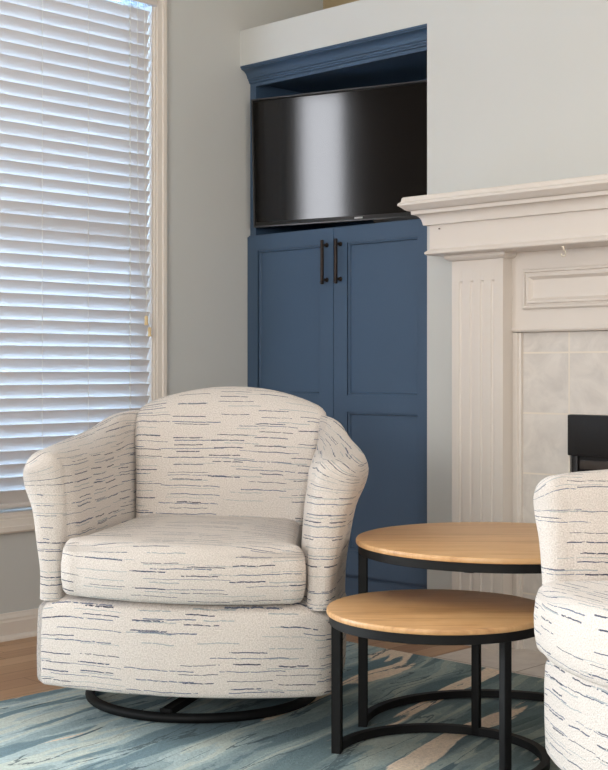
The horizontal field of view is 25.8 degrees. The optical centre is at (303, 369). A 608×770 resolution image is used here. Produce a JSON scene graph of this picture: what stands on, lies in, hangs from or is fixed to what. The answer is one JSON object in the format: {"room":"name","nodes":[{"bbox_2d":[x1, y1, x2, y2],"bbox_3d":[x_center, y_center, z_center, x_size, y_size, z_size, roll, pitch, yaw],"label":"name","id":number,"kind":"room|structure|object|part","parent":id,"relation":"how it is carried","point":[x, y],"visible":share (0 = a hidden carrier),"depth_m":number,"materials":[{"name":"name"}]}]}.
{"room":"living room","nodes":[
{"label":"living room","id":0,"kind":"room"},
{"bbox_2d":[0,0,322,613],"bbox_3d":[-0.900,-0.795,4.527,0.150,3.350,2.667,0,0,44],"label":"wall","id":1,"kind":"structure","parent":0,"point":[208,91],"depth_m":4.97,"materials":[{"name":"paint"}]},
{"bbox_2d":[0,608,38,641],"bbox_3d":[-0.987,0.837,4.308,0.028,0.086,2.230,0,0,44],"label":"baseboard","id":2,"kind":"structure","parent":1,"relation":"attached to","point":[22,624],"depth_m":4.36,"materials":[{"name":"paint"}]},
{"bbox_2d":[0,0,166,533],"bbox_3d":[-0.942,-0.445,4.467,0.172,1.954,1.121,0,0,44],"label":"window","id":3,"kind":"structure","parent":1,"relation":"in","point":[12,520],"depth_m":4.79,"materials":[{"name":"paint"}]},
{"bbox_2d":[0,0,157,508],"bbox_3d":[-0.895,-0.454,4.426,0.078,1.812,1.000,0,0,44],"label":"window blind","id":4,"kind":"object","parent":3,"relation":"attached to","point":[74,75],"visible":0.91,"depth_m":4.53,"materials":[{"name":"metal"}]},
{"bbox_3d":[-0.903,0.445,4.430,0.052,0.015,0.986,0,0,44],"label":"rail","id":5,"kind":"part","parent":4,"relation":"part of","materials":[{"name":"white wood"}]},
{"bbox_3d":[-0.886,-0.435,4.449,0.034,1.750,0.002,0,0,44],"label":"ladder cord","id":6,"kind":"part","parent":4,"relation":"part of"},
{"bbox_3d":[-0.754,-0.435,4.586,0.034,1.750,0.002,0,0,44],"label":"ladder cord","id":7,"kind":"part","parent":4,"relation":"part of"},
{"bbox_3d":[-0.624,-0.435,4.716,0.011,1.750,0.041,0,0,-33],"label":"ladder cord","id":8,"kind":"part","parent":4,"relation":"part of","materials":[{"name":"white fabric"}]},
{"bbox_3d":[-0.572,-0.789,4.720,0.041,1.041,0.009,0,0,-34],"label":"pull cord","id":9,"kind":"part","parent":4,"relation":"part of","materials":[{"name":"white fabric"}]},
{"bbox_3d":[-0.566,-0.747,4.731,0.012,1.127,0.005,0,0,44],"label":"pull cord","id":10,"kind":"part","parent":4,"relation":"part of","materials":[{"name":"white fabric"}]},
{"bbox_3d":[-0.553,-0.727,4.744,0.012,1.167,0.005,0,0,44],"label":"pull cord","id":11,"kind":"part","parent":4,"relation":"part of","materials":[{"name":"white fabric"}]},
{"bbox_2d":[0,634,547,700],"bbox_3d":[-1.292,0.928,2.097,8.150,0.103,6.917,0,0,44],"label":"floor","id":12,"kind":"structure","parent":0,"point":[18,658],"depth_m":4.04,"materials":[{"name":"brown wood"}]},
{"bbox_2d":[0,641,560,769],"bbox_3d":[-0.075,0.873,2.382,2.588,0.007,3.015,0,0,44],"label":"area rug","id":13,"kind":"object","parent":12,"relation":"on","point":[58,729],"visible":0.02,"depth_m":3.18,"materials":[{"name":"blue carpet"}]},
{"bbox_2d":[23,386,368,723],"bbox_3d":[-0.251,0.459,3.500,0.867,0.821,0.920,0,0,6],"label":"swivel armchair","id":14,"kind":"object","parent":13,"relation":"on","point":[192,545],"visible":1,"depth_m":3.16,"materials":[{"name":"beige fabric"}]},
{"bbox_3d":[-0.499,0.335,3.600,0.246,0.446,0.886,0,0,28],"label":"arm","id":15,"kind":"part","parent":14,"relation":"part of","materials":[{"name":"beige fabric"}]},
{"bbox_2d":[61,514,305,604],"bbox_3d":[-0.264,0.468,3.385,0.588,0.158,0.668,0,0,5],"label":"seat cushion","id":16,"kind":"object","parent":14,"relation":"on","point":[107,559],"depth_m":3.09,"materials":[{"name":"beige fabric"}]},
{"bbox_3d":[-0.206,0.311,3.785,0.548,0.527,0.326,0,0,6],"label":"backrest","id":17,"kind":"part","parent":14,"relation":"part of","materials":[{"name":"beige fabric"}]},
{"bbox_3d":[0.014,0.339,3.551,0.257,0.453,0.887,0,0,-17],"label":"arm","id":18,"kind":"part","parent":14,"relation":"part of","materials":[{"name":"beige fabric"}]},
{"bbox_2d":[326,589,549,769],"bbox_3d":[0.300,0.699,2.955,0.500,0.342,0.500,0,0,0],"label":"table","id":19,"kind":"object","parent":13,"relation":"on","point":[410,616],"visible":0.91,"depth_m":2.92,"materials":[{"name":"brown wood"}]},
{"bbox_3d":[0.075,0.714,3.019,0.022,0.310,0.022,0,0,16],"label":"leg","id":20,"kind":"part","parent":19,"relation":"part of","materials":[{"name":"black metal"}]},
{"bbox_3d":[0.410,0.714,3.162,0.019,0.307,0.019,0,0,28],"label":"leg","id":21,"kind":"part","parent":19,"relation":"part of","materials":[{"name":"black metal"}]},
{"bbox_3d":[0.417,0.714,2.752,0.019,0.307,0.019,0,0,-30],"label":"leg","id":22,"kind":"part","parent":19,"relation":"part of","materials":[{"name":"black metal"}]},
{"bbox_2d":[356,522,543,726],"bbox_3d":[0.470,0.637,3.200,0.690,0.464,0.690,0,0,0],"label":"table","id":23,"kind":"object","parent":13,"relation":"on","point":[466,547],"visible":0.66,"depth_m":3.19,"materials":[{"name":"brown wood"}]},
{"bbox_3d":[0.144,0.653,3.246,0.022,0.433,0.022,0,0,8],"label":"leg","id":24,"kind":"part","parent":23,"relation":"part of","materials":[{"name":"black metal"}]},
{"bbox_2d":[533,469,607,769],"bbox_3d":[0.915,0.458,2.449,0.937,0.822,0.856,0,0,-21],"label":"swivel armchair","id":25,"kind":"object","parent":13,"relation":"on","point":[571,509],"visible":1,"depth_m":2.50,"materials":[{"name":"beige fabric"}]},
{"bbox_3d":[0.907,0.337,2.720,0.886,0.449,0.254,0,0,2],"label":"arm","id":26,"kind":"part","parent":25,"relation":"part of","materials":[{"name":"beige fabric"}]},
{"bbox_2d":[534,580,607,687],"bbox_3d":[0.795,0.467,2.399,0.668,0.156,0.588,0,0,-21],"label":"seat cushion","id":27,"kind":"object","parent":25,"relation":"on","point":[571,616],"depth_m":2.35,"materials":[{"name":"beige fabric"}]},
{"bbox_2d":[240,24,426,596],"bbox_3d":[0.246,-0.143,4.952,0.912,2.044,0.465,0,0,44],"label":"tall cabinet","id":28,"kind":"object","parent":12,"relation":"on","point":[337,312],"visible":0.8,"depth_m":4.75,"materials":[{"name":"blue paint"}]},
{"bbox_3d":[-0.050,0.110,4.976,0.448,1.244,0.019,0,0,44],"label":"door","id":29,"kind":"part","parent":28,"relation":"part of","materials":[{"name":"blue paint"}]},
{"bbox_3d":[0.071,-0.391,4.822,0.017,0.162,0.034,0,0,44],"label":"handle","id":30,"kind":"part","parent":28,"relation":"part of","materials":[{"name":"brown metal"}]},
{"bbox_3d":[0.103,-1.135,4.803,0.912,0.060,0.052,0,0,44],"label":"crown moulding","id":31,"kind":"part","parent":28,"relation":"part of","materials":[{"name":"blue paint"}]},
{"bbox_3d":[0.120,-0.391,4.776,0.017,0.162,0.034,0,0,44],"label":"handle","id":32,"kind":"part","parent":28,"relation":"part of","materials":[{"name":"brown metal"}]},
{"bbox_2d":[251,80,426,227],"bbox_3d":[0.246,-0.795,5.013,0.860,0.490,0.261,-1,0,25],"label":"television","id":33,"kind":"object","parent":28,"relation":"attached to","point":[351,154],"visible":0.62,"depth_m":4.93,"materials":[{"name":"glass"},{"name":"black plastic"}]},
{"bbox_3d":[0.279,0.110,4.661,0.456,1.244,0.019,0,0,44],"label":"door","id":34,"kind":"part","parent":28,"relation":"part of","materials":[{"name":"blue paint"}]},
{"bbox_2d":[374,216,419,222],"bbox_3d":[0.368,-0.527,4.685,0.240,0.017,0.100,0,0,44],"label":"box","id":35,"kind":"object","parent":28,"relation":"on","point":[404,217],"visible":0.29,"depth_m":4.66,"materials":[{"name":"black plastic"}]},
{"bbox_2d":[568,414,607,471],"bbox_3d":[1.143,0.506,3.746,0.916,0.741,0.030,0,0,44],"label":"fireplace insert","id":36,"kind":"object","parent":12,"relation":"on","point":[587,434],"visible":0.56,"depth_m":4.00,"materials":[{"name":"black metal"}]},
{"bbox_3d":[1.147,0.569,3.750,0.916,0.617,0.017,0,0,44],"label":"frame","id":37,"kind":"part","parent":36,"relation":"part of","materials":[{"name":"black metal"}]},
{"bbox_2d":[240,0,426,65],"bbox_3d":[0.246,-1.233,4.952,0.914,0.136,0.467,0,0,44],"label":"wall header","id":38,"kind":"structure","parent":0,"point":[360,19],"depth_m":4.78,"materials":[{"name":"paint"}]},
{"bbox_2d":[323,0,358,9],"bbox_3d":[0.394,-0.795,5.203,1.080,3.350,0.100,0,0,44],"label":"wall","id":39,"kind":"structure","parent":0,"point":[327,4],"depth_m":5.39,"materials":[{"name":"paint"}]},
{"bbox_2d":[427,0,607,589],"bbox_3d":[2.228,-0.795,3.118,4.486,3.350,0.567,0,0,44],"label":"wall","id":40,"kind":"structure","parent":0,"point":[517,90],"depth_m":4.28,"materials":[{"name":"paint"}]},
{"bbox_2d":[397,174,607,650],"bbox_3d":[1.083,0.162,3.683,1.970,1.437,0.205,0,0,44],"label":"fireplace mantel","id":41,"kind":"object","parent":40,"relation":"attached to","point":[511,278],"visible":0.81,"depth_m":4.17,"materials":[{"name":"paint"}]},
{"bbox_2d":[397,174,607,211],"bbox_3d":[1.083,-0.535,3.683,1.970,0.044,0.205,0,0,44],"label":"shelf","id":42,"kind":"object","parent":41,"relation":"attached to","point":[594,187],"depth_m":4.00,"materials":[{"name":"paint"}]},
{"bbox_3d":[1.093,-0.489,3.693,1.909,0.046,0.174,0,0,44],"label":"cornice","id":43,"kind":"part","parent":41,"relation":"part of","materials":[{"name":"paint"}]},
{"bbox_3d":[1.104,-0.380,3.704,1.848,0.021,0.143,0,0,44],"label":"frieze moulding","id":44,"kind":"part","parent":41,"relation":"part of","materials":[{"name":"paint"}]},
{"bbox_3d":[0.676,0.382,4.191,0.028,0.997,0.034,0,0,44],"label":"trim","id":45,"kind":"part","parent":41,"relation":"part of","materials":[{"name":"paint"}]},
{"bbox_3d":[1.128,-0.252,3.730,1.232,0.124,0.014,0,0,44],"label":"panel moulding","id":46,"kind":"part","parent":41,"relation":"part of","materials":[{"name":"paint"}]},
{"bbox_2d":[523,331,607,650],"bbox_3d":[1.149,0.380,3.752,1.262,0.994,0.012,0,0,44],"label":"tile","id":47,"kind":"structure","parent":40,"relation":"attached to","point":[565,374],"depth_m":4.11,"materials":[{"name":"beige tile"}]}
]}

